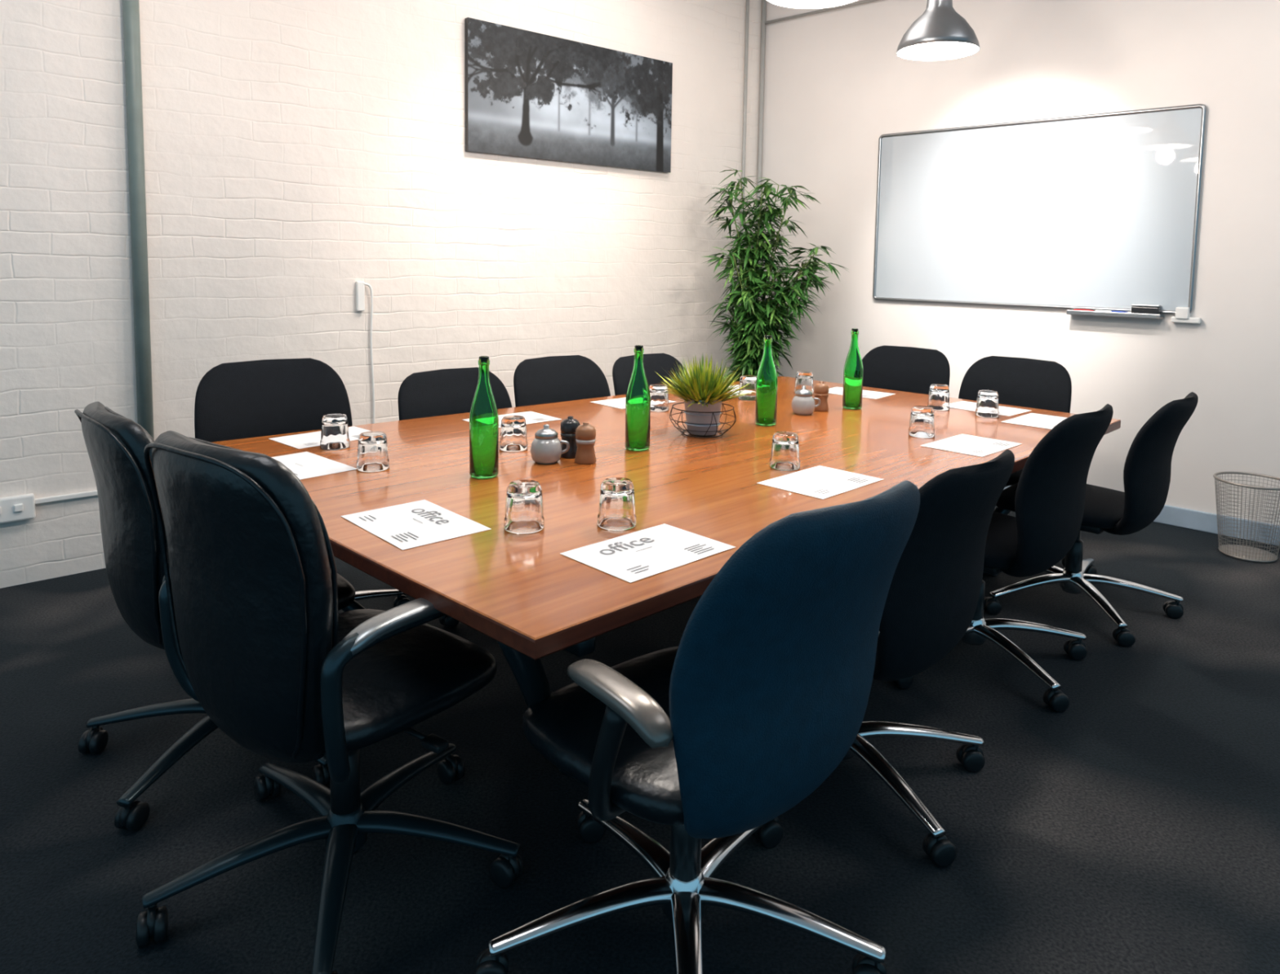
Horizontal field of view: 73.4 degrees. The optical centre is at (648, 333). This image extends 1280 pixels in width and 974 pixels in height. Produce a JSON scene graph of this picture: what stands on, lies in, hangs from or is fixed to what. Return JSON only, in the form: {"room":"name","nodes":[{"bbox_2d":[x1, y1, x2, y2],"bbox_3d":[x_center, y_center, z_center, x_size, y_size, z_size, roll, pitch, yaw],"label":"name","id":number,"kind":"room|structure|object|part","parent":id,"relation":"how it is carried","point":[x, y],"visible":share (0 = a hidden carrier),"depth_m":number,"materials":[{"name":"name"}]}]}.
{"room":"conference room","nodes":[
{"label":"conference room","id":0,"kind":"room"},
{"bbox_2d":[0,0,762,588],"bbox_3d":[-2.554,-0.710,3.395,9.117,3.450,0.151,-3,7,-41],"label":"wall","id":1,"kind":"structure","parent":0,"point":[298,153],"depth_m":4.12,"materials":[{"name":"paint"}]},
{"bbox_2d":[0,489,97,523],"bbox_3d":[-2.411,0.691,3.532,0.545,0.100,0.045,-3,7,-41],"label":"power outlet","id":2,"kind":"object","parent":1,"relation":"attached to","point":[19,507],"visible":0.83,"depth_m":3.44,"materials":[{"name":"white plastic"}]},
{"bbox_3d":[-2.548,0.699,3.411,0.180,0.100,0.045,-3,7,-41],"label":"plate","id":3,"kind":"part","parent":2,"relation":"part of","materials":[{"name":"white plastic"}]},
{"bbox_2d":[122,0,154,439],"bbox_3d":[-2.150,-0.722,3.604,0.060,3.450,0.060,-3,7,-41],"label":"pipe","id":4,"kind":"object","parent":1,"relation":"attached to","point":[131,9],"visible":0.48,"depth_m":3.60,"materials":[{"name":"grey metal"}]},
{"bbox_2d":[355,281,375,423],"bbox_3d":[-1.433,0.193,4.361,0.091,0.920,0.026,-3,7,-41],"label":"wall switch","id":5,"kind":"object","parent":1,"relation":"attached to","point":[360,286],"visible":0.89,"depth_m":4.34,"materials":[{"name":"white plastic"}]},
{"bbox_2d":[465,17,672,173],"bbox_3d":[-0.416,-1.370,5.098,1.490,0.700,0.033,-3,7,-41],"label":"picture","id":6,"kind":"object","parent":1,"relation":"attached to","point":[529,95],"visible":1,"depth_m":5.01},
{"bbox_2d":[737,0,749,323],"bbox_3d":[0.672,-0.893,6.109,0.023,3.450,0.024,-3,7,-41],"label":"conduit pipe","id":7,"kind":"object","parent":1,"relation":"attached to","point":[747,14],"visible":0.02,"depth_m":6.03,"materials":[{"name":"white metal"}]},
{"bbox_2d":[0,506,1279,973],"bbox_3d":[0.399,1.299,1.311,8.678,0.100,7.168,-3,7,-41],"label":"floor","id":8,"kind":"structure","parent":0,"point":[1133,827],"depth_m":2.08,"materials":[{"name":"grey carpet"}]},
{"bbox_2d":[74,401,355,831],"bbox_3d":[-1.108,0.650,2.350,0.731,0.965,0.765,-4,7,-44],"label":"office chair","id":9,"kind":"object","parent":8,"relation":"on","point":[115,443],"visible":0.4,"depth_m":2.03,"materials":[{"name":"black leather"}]},
{"bbox_3d":[-1.286,0.488,2.154,0.194,0.614,0.509,-4,7,-44],"label":"backrest","id":10,"kind":"part","parent":9,"relation":"part of","materials":[{"name":"black leather"}]},
{"bbox_3d":[-1.104,0.708,2.353,0.478,0.087,0.520,-4,7,-44],"label":"seat","id":11,"kind":"part","parent":9,"relation":"part of","materials":[{"name":"black leather"}]},
{"bbox_2d":[194,358,410,613],"bbox_3d":[-1.181,0.598,2.986,0.753,0.958,0.762,-3,6,-40],"label":"office chair","id":12,"kind":"object","parent":8,"relation":"on","point":[238,400],"visible":0.16,"depth_m":3.13,"materials":[{"name":"fabric"}]},
{"bbox_3d":[-1.348,0.402,3.122,0.544,0.596,0.273,-3,6,-40],"label":"backrest","id":13,"kind":"part","parent":12,"relation":"part of","materials":[{"name":"fabric"}]},
{"bbox_2d":[135,431,524,973],"bbox_3d":[-0.681,0.679,1.871,0.747,1.005,0.764,4,6,35],"label":"office chair","id":14,"kind":"object","parent":8,"relation":"on","point":[253,630],"visible":0.97,"depth_m":1.60,"materials":[{"name":"black leather"}]},
{"bbox_3d":[-0.783,0.513,1.646,0.509,0.639,0.194,4,6,35],"label":"backrest","id":15,"kind":"part","parent":14,"relation":"part of","materials":[{"name":"black leather"}]},
{"bbox_3d":[-0.639,0.739,1.877,0.520,0.091,0.478,4,6,35],"label":"seat","id":16,"kind":"part","parent":14,"relation":"part of","materials":[{"name":"black leather"}]},
{"bbox_2d":[397,367,511,628],"bbox_3d":[-0.599,0.610,3.474,0.755,0.870,0.766,-4,7,-45],"label":"office chair","id":17,"kind":"object","parent":8,"relation":"on","point":[442,392],"visible":0.06,"depth_m":3.59,"materials":[{"name":"fabric"}]},
{"bbox_3d":[-0.795,0.430,3.609,0.544,0.541,0.273,-4,7,-45],"label":"backrest","id":18,"kind":"part","parent":17,"relation":"part of","materials":[{"name":"fabric"}]},
{"bbox_2d":[513,355,610,407],"bbox_3d":[-0.240,0.575,3.829,0.755,0.888,0.750,-4,7,-43],"label":"office chair","id":19,"kind":"object","parent":8,"relation":"on","point":[551,379],"visible":0.09,"depth_m":4.00,"materials":[{"name":"fabric"}]},
{"bbox_2d":[612,353,684,395],"bbox_3d":[0.227,0.561,4.242,0.765,0.860,0.771,-4,7,-45],"label":"office chair","id":20,"kind":"object","parent":8,"relation":"on","point":[661,364],"visible":0.08,"depth_m":4.42,"materials":[{"name":"fabric"}]},
{"bbox_2d":[213,376,1120,776],"bbox_3d":[0.197,0.722,3.215,3.087,0.716,1.965,-4,7,-45],"label":"conference table","id":21,"kind":"object","parent":8,"relation":"on","point":[519,591],"visible":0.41,"depth_m":2.34,"materials":[{"name":"brown wood"}]},
{"bbox_2d":[271,451,356,479],"bbox_3d":[-1.056,0.396,2.575,0.320,0.001,0.225,5,7,42],"label":"printed sheet","id":22,"kind":"object","parent":21,"relation":"on","point":[305,464],"visible":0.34,"depth_m":2.59,"materials":[{"name":"paper"}]},
{"bbox_2d":[268,426,369,448],"bbox_3d":[-1.116,0.359,2.993,0.225,0.001,0.320,5,7,42],"label":"printed sheet","id":23,"kind":"object","parent":21,"relation":"on","point":[300,441],"visible":0.61,"depth_m":2.96,"materials":[{"name":"paper"}]},
{"bbox_2d":[320,413,350,450],"bbox_3d":[-1.035,0.322,2.834,0.094,0.107,0.094,1,5,-3],"label":"drinking glass","id":24,"kind":"object","parent":21,"relation":"on","point":[335,428],"visible":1,"depth_m":2.80,"materials":[{"name":"white"}]},
{"bbox_2d":[356,431,389,472],"bbox_3d":[-0.821,0.349,2.558,0.094,0.107,0.094,-2,6,-29],"label":"drinking glass","id":25,"kind":"object","parent":21,"relation":"on","point":[372,447],"visible":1,"depth_m":2.52,"materials":[{"name":"white"}]},
{"bbox_2d":[341,499,490,550],"bbox_3d":[-0.557,0.449,2.047,0.225,0.001,0.320,-4,7,-43],"label":"printed sheet","id":26,"kind":"object","parent":21,"relation":"on","point":[406,526],"visible":1,"depth_m":2.04,"materials":[{"name":"paper"}]},
{"bbox_2d":[469,355,498,478],"bbox_3d":[-0.475,0.239,2.482,0.084,0.350,0.084,1,5,0],"label":"glass bottle","id":27,"kind":"object","parent":21,"relation":"on","point":[483,415],"visible":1,"depth_m":2.46,"materials":[{"name":"green glass"}]},
{"bbox_2d":[498,415,527,452],"bbox_3d":[-0.447,0.330,2.850,0.094,0.107,0.094,1,5,-4],"label":"drinking glass","id":28,"kind":"object","parent":21,"relation":"on","point":[513,437],"visible":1,"depth_m":2.81,"materials":[{"name":"white"}]},
{"bbox_2d":[463,411,562,427],"bbox_3d":[-0.533,0.336,3.370,0.320,0.001,0.225,-3,7,-41],"label":"printed sheet","id":29,"kind":"object","parent":21,"relation":"on","point":[531,417],"visible":0.56,"depth_m":3.42,"materials":[{"name":"paper"}]},
{"bbox_2d":[503,480,544,533],"bbox_3d":[-0.291,0.404,2.018,0.094,0.107,0.094,1,5,-2],"label":"drinking glass","id":30,"kind":"object","parent":21,"relation":"on","point":[524,513],"visible":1,"depth_m":1.98,"materials":[{"name":"white"}]},
{"bbox_2d":[530,423,569,464],"bbox_3d":[-0.315,0.340,2.676,0.103,0.120,0.103,-4,7,-45],"label":"jar","id":31,"kind":"object","parent":21,"relation":"on","point":[546,448],"visible":1,"depth_m":2.64,"materials":[{"name":"ceramic"}]},
{"bbox_3d":[-0.317,0.301,2.672,0.072,0.042,0.072,1,5,0],"label":"lid","id":32,"kind":"part","parent":31,"relation":"part of","materials":[{"name":"metal"}]},
{"bbox_3d":[-0.260,0.353,2.677,0.030,0.046,0.010,1,5,0],"label":"handle","id":33,"kind":"part","parent":31,"relation":"part of","materials":[{"name":"ceramic"}]},
{"bbox_2d":[560,416,580,458],"bbox_3d":[-0.250,0.329,2.754,0.068,0.132,0.068,1,5,0],"label":"pepper grinder","id":34,"kind":"object","parent":21,"relation":"on","point":[568,427],"visible":0.8,"depth_m":2.73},
{"bbox_2d":[574,422,595,464],"bbox_3d":[-0.195,0.339,2.679,0.068,0.127,0.068,1,5,0],"label":"salt grinder","id":35,"kind":"object","parent":21,"relation":"on","point":[585,433],"visible":1,"depth_m":2.65,"materials":[{"name":"brown wood"}]},
{"bbox_2d":[597,477,636,530],"bbox_3d":[-0.074,0.405,2.052,0.094,0.107,0.094,-1,5,-25],"label":"drinking glass","id":36,"kind":"object","parent":21,"relation":"on","point":[616,510],"visible":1,"depth_m":2.02,"materials":[{"name":"white"}]},
{"bbox_2d":[591,397,674,408],"bbox_3d":[-0.066,0.303,3.834,0.320,0.001,0.225,-3,7,-41],"label":"printed sheet","id":37,"kind":"object","parent":21,"relation":"on","point":[616,402],"visible":0.27,"depth_m":3.80,"materials":[{"name":"paper"}]},
{"bbox_2d":[625,345,650,450],"bbox_3d":[-0.033,0.213,2.870,0.084,0.350,0.084,1,5,0],"label":"glass bottle","id":38,"kind":"object","parent":21,"relation":"on","point":[637,401],"visible":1,"depth_m":2.84,"materials":[{"name":"green glass"}]},
{"bbox_2d":[560,523,734,582],"bbox_3d":[0.003,0.473,1.878,0.320,0.001,0.225,-4,7,-44],"label":"printed sheet","id":39,"kind":"object","parent":21,"relation":"on","point":[637,555],"visible":1,"depth_m":1.86,"materials":[{"name":"paper"}]},
{"bbox_2d":[648,383,669,412],"bbox_3d":[0.043,0.270,3.637,0.094,0.107,0.094,-3,6,-36],"label":"drinking glass","id":40,"kind":"object","parent":21,"relation":"on","point":[659,397],"visible":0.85,"depth_m":3.60,"materials":[{"name":"white"}]},
{"bbox_2d":[669,402,736,437],"bbox_3d":[0.200,0.316,3.149,0.247,0.100,0.247,1,5,0],"label":"wire basket","id":41,"kind":"object","parent":21,"relation":"on","point":[701,420],"depth_m":3.09,"materials":[{"name":"black metal"}]},
{"bbox_2d":[657,354,753,437],"bbox_3d":[0.213,0.217,3.135,0.382,0.300,0.393,1,5,0],"label":"potted plant","id":42,"kind":"object","parent":21,"relation":"on","point":[703,392],"depth_m":3.09,"materials":[{"name":"green plant"}]},
{"bbox_2d":[728,384,739,395],"bbox_3d":[0.430,0.277,4.229,0.320,0.001,0.225,-4,7,-42],"label":"printed sheet","id":43,"kind":"object","parent":21,"relation":"on","point":[738,384],"visible":0.04,"depth_m":4.29,"materials":[{"name":"paper"}]},
{"bbox_2d":[737,374,756,400],"bbox_3d":[0.464,0.248,3.965,0.094,0.107,0.094,4,6,36],"label":"drinking glass","id":44,"kind":"object","parent":21,"relation":"on","point":[748,379],"visible":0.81,"depth_m":3.93,"materials":[{"name":"clear glass"}]},
{"bbox_2d":[755,334,777,426],"bbox_3d":[0.462,0.180,3.340,0.084,0.350,0.084,1,5,0],"label":"glass bottle","id":45,"kind":"object","parent":21,"relation":"on","point":[766,381],"visible":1,"depth_m":3.31,"materials":[{"name":"green glass"}]},
{"bbox_2d":[769,431,799,471],"bbox_3d":[0.424,0.360,2.655,0.094,0.107,0.094,0,5,-5],"label":"drinking glass","id":46,"kind":"object","parent":21,"relation":"on","point":[784,455],"visible":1,"depth_m":2.62,"materials":[{"name":"white"}]},
{"bbox_2d":[794,370,813,394],"bbox_3d":[0.755,0.236,4.154,0.094,0.107,0.094,0,5,-13],"label":"drinking glass","id":47,"kind":"object","parent":21,"relation":"on","point":[805,378],"visible":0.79,"depth_m":4.12,"materials":[{"name":"clear glass"}]},
{"bbox_2d":[791,385,820,415],"bbox_3d":[0.653,0.276,3.596,0.103,0.120,0.103,-4,7,-45],"label":"jar","id":48,"kind":"object","parent":21,"relation":"on","point":[802,403],"visible":1,"depth_m":3.56,"materials":[{"name":"ceramic"}]},
{"bbox_3d":[0.651,0.237,3.593,0.072,0.042,0.072,1,5,0],"label":"lid","id":49,"kind":"part","parent":48,"relation":"part of","materials":[{"name":"metal"}]},
{"bbox_3d":[0.709,0.289,3.597,0.030,0.046,0.010,1,5,0],"label":"handle","id":50,"kind":"part","parent":48,"relation":"part of","materials":[{"name":"ceramic"}]},
{"bbox_2d":[756,465,883,498],"bbox_3d":[0.503,0.427,2.495,0.320,0.001,0.225,-4,7,-45],"label":"printed sheet","id":51,"kind":"object","parent":21,"relation":"on","point":[820,482],"visible":1,"depth_m":2.49,"materials":[{"name":"paper"}]},
{"bbox_2d":[813,381,828,411],"bbox_3d":[0.744,0.266,3.691,0.068,0.127,0.068,1,5,0],"label":"salt grinder","id":52,"kind":"object","parent":21,"relation":"on","point":[820,389],"visible":0.97,"depth_m":3.67,"materials":[{"name":"brown wood"}]},
{"bbox_2d":[842,328,863,408],"bbox_3d":[0.898,0.151,3.750,0.084,0.350,0.084,1,5,0],"label":"glass bottle","id":53,"kind":"object","parent":21,"relation":"on","point":[853,371],"visible":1,"depth_m":3.72,"materials":[{"name":"green glass"}]},
{"bbox_2d":[828,386,896,399],"bbox_3d":[1.017,0.288,4.208,0.320,0.001,0.225,5,6,40],"label":"printed sheet","id":54,"kind":"object","parent":21,"relation":"on","point":[836,390],"visible":0.55,"depth_m":4.19,"materials":[{"name":"paper"}]},
{"bbox_2d":[908,405,935,438],"bbox_3d":[1.015,0.325,3.178,0.094,0.107,0.094,-1,5,-24],"label":"drinking glass","id":55,"kind":"object","parent":21,"relation":"on","point":[922,423],"visible":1,"depth_m":3.14,"materials":[{"name":"white"}]},
{"bbox_2d":[927,383,950,410],"bbox_3d":[1.279,0.278,3.773,0.094,0.107,0.094,5,7,42],"label":"drinking glass","id":56,"kind":"object","parent":21,"relation":"on","point":[939,393],"visible":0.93,"depth_m":3.74,"materials":[{"name":"clear glass"}]},
{"bbox_2d":[920,434,1022,457],"bbox_3d":[1.144,0.391,3.033,0.320,0.001,0.225,-4,7,-44],"label":"printed sheet","id":57,"kind":"object","parent":21,"relation":"on","point":[981,446],"visible":1,"depth_m":3.03,"materials":[{"name":"paper"}]},
{"bbox_2d":[974,389,999,417],"bbox_3d":[1.431,0.293,3.617,0.094,0.107,0.094,0,5,-7],"label":"drinking glass","id":58,"kind":"object","parent":21,"relation":"on","point":[987,402],"visible":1,"depth_m":3.58,"materials":[{"name":"white"}]},
{"bbox_2d":[949,400,1031,416],"bbox_3d":[1.497,0.330,3.813,0.225,0.001,0.320,-4,7,-43],"label":"printed sheet","id":59,"kind":"object","parent":21,"relation":"on","point":[970,406],"visible":0.58,"depth_m":3.81,"materials":[{"name":"paper"}]},
{"bbox_2d":[1000,413,1066,429],"bbox_3d":[1.624,0.357,3.518,0.320,0.001,0.225,-4,7,-45],"label":"printed sheet","id":60,"kind":"object","parent":21,"relation":"on","point":[1046,421],"visible":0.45,"depth_m":3.52,"materials":[{"name":"paper"}]},
{"bbox_2d":[474,480,919,973],"bbox_3d":[0.081,0.719,1.667,0.763,0.984,0.792,-4,7,-42],"label":"office chair","id":61,"kind":"object","parent":8,"relation":"on","point":[764,691],"visible":1,"depth_m":1.41,"materials":[{"name":"teal fabric"}]},
{"bbox_3d":[0.057,0.765,1.695,0.520,0.091,0.478,-4,7,-42],"label":"seat","id":62,"kind":"part","parent":61,"relation":"part of","materials":[{"name":"black leather"}]},
{"bbox_3d":[0.249,0.557,1.466,0.557,0.623,0.294,-4,7,-42],"label":"backrest","id":63,"kind":"part","parent":61,"relation":"part of","materials":[{"name":"teal fabric"}]},
{"bbox_2d":[701,165,848,382],"bbox_3d":[0.791,-0.076,5.494,0.954,1.933,0.600,1,5,0],"label":"bamboo","id":64,"kind":"object","parent":8,"relation":"on","point":[760,318],"visible":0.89,"depth_m":5.41,"materials":[{"name":"plant"}]},
{"bbox_2d":[862,345,950,394],"bbox_3d":[1.246,0.534,4.577,0.768,0.888,0.732,5,7,42],"label":"office chair","id":65,"kind":"object","parent":8,"relation":"on","point":[899,368],"visible":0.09,"depth_m":4.74,"materials":[{"name":"fabric"}]},
{"bbox_2d":[843,448,1014,866],"bbox_3d":[0.491,0.716,2.226,0.747,0.907,0.765,-4,7,-45],"label":"office chair","id":66,"kind":"object","parent":8,"relation":"on","point":[931,602],"visible":0.54,"depth_m":1.96,"materials":[{"name":"fabric"}]},
{"bbox_3d":[0.691,0.561,2.065,0.544,0.564,0.273,-4,7,-45],"label":"backrest","id":67,"kind":"part","parent":66,"relation":"part of","materials":[{"name":"fabric"}]},
{"bbox_2d":[891,404,1113,712],"bbox_3d":[1.105,0.663,2.921,0.756,0.911,0.768,-4,7,-45],"label":"office chair","id":68,"kind":"object","parent":8,"relation":"on","point":[1050,499],"visible":0.64,"depth_m":2.65,"materials":[{"name":"fabric"}]},
{"bbox_3d":[1.107,0.688,2.961,0.520,0.088,0.478,-4,7,-45],"label":"seat","id":69,"kind":"part","parent":68,"relation":"part of","materials":[{"name":"fabric"}]},
{"bbox_3d":[1.302,0.508,2.752,0.544,0.567,0.273,-4,7,-45],"label":"backrest","id":70,"kind":"part","parent":68,"relation":"part of","materials":[{"name":"fabric"}]},
{"bbox_2d":[958,355,1071,576],"bbox_3d":[1.638,0.584,4.048,0.757,0.893,0.759,-4,7,-44],"label":"office chair","id":71,"kind":"object","parent":8,"relation":"on","point":[1030,383],"visible":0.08,"depth_m":4.20,"materials":[{"name":"fabric"}]},
{"bbox_3d":[1.582,0.612,4.035,0.478,0.086,0.520,-4,7,-44],"label":"seat","id":72,"kind":"part","parent":71,"relation":"part of","materials":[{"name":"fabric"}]},
{"bbox_3d":[1.781,0.403,4.206,0.273,0.556,0.544,-4,7,-44],"label":"backrest","id":73,"kind":"part","parent":71,"relation":"part of","materials":[{"name":"fabric"}]},
{"bbox_2d":[983,391,1198,647],"bbox_3d":[1.715,0.643,3.429,0.765,0.883,0.753,5,7,43],"label":"office chair","id":74,"kind":"object","parent":8,"relation":"on","point":[1148,463],"visible":0.8,"depth_m":3.17,"materials":[{"name":"fabric"}]},
{"bbox_3d":[1.687,0.669,3.439,0.478,0.085,0.520,5,7,43],"label":"seat","id":75,"kind":"part","parent":74,"relation":"part of","materials":[{"name":"fabric"}]},
{"bbox_3d":[1.888,0.495,3.238,0.273,0.550,0.544,5,7,43],"label":"backrest","id":76,"kind":"part","parent":74,"relation":"part of","materials":[{"name":"fabric"}]},
{"bbox_2d":[1213,471,1279,562],"bbox_3d":[2.847,0.866,4.056,0.316,0.364,0.316,1,5,0],"label":"basket","id":77,"kind":"object","parent":8,"relation":"on","point":[1249,553],"visible":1,"depth_m":4.07,"materials":[{"name":"metal"}]},
{"bbox_2d":[758,0,1279,525],"bbox_3d":[3.478,-0.654,3.854,7.200,3.450,0.151,6,7,43],"label":"wall","id":78,"kind":"structure","parent":0,"point":[836,82],"depth_m":4.76,"materials":[{"name":"paint"}]},
{"bbox_2d":[755,0,879,299],"bbox_3d":[2.611,-0.726,4.530,4.995,3.450,0.032,6,7,43],"label":"conduit pipe","id":79,"kind":"object","parent":78,"relation":"attached to","point":[764,22],"visible":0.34,"depth_m":6.12,"materials":[{"name":"white metal"}]},
{"bbox_2d":[872,103,1206,323],"bbox_3d":[2.143,-0.669,4.952,1.850,1.110,0.078,6,7,43],"label":"whiteboard","id":80,"kind":"object","parent":78,"relation":"attached to","point":[1097,214],"visible":1,"depth_m":4.86,"materials":[{"name":"grey ceramic"}]},
{"bbox_2d":[1066,310,1163,319],"bbox_3d":[2.516,-0.107,4.638,0.460,0.025,0.073,6,7,43],"label":"tray","id":81,"kind":"object","parent":80,"relation":"on","point":[1153,314],"depth_m":4.58,"materials":[{"name":"metal"}]},
{"bbox_2d":[1003,485,1279,545],"bbox_3d":[3.321,1.012,4.005,7.000,0.100,0.024,6,7,43],"label":"baseboard","id":82,"kind":"structure","parent":78,"relation":"attached to","point":[1202,521],"depth_m":4.41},
{"bbox_3d":[0.455,-2.238,1.006,11.249,0.100,10.220,1,5,0],"label":"ceiling","id":83,"kind":"structure","parent":0,"visible":0},
{"bbox_2d":[766,0,857,8],"bbox_3d":[0.588,-1.765,2.938,0.350,1.170,0.350,1,5,0],"label":"pendant lamp","id":84,"kind":"object","parent":83,"relation":"hanging from","point":[796,4],"visible":1,"depth_m":3.14,"materials":[{"name":"metal"}]},
{"bbox_2d":[896,0,980,61],"bbox_3d":[1.279,-1.821,3.716,0.350,1.170,0.350,1,5,0],"label":"pendant lamp","id":85,"kind":"object","parent":83,"relation":"hanging from","point":[940,33],"visible":1,"depth_m":3.68,"materials":[{"name":"metal"}]},
{"bbox_3d":[1.271,-1.322,3.759,0.300,0.152,0.300,1,5,0],"label":"bulb","id":86,"kind":"part","parent":85,"relation":"part of","materials":[{"name":"white"}]}
]}

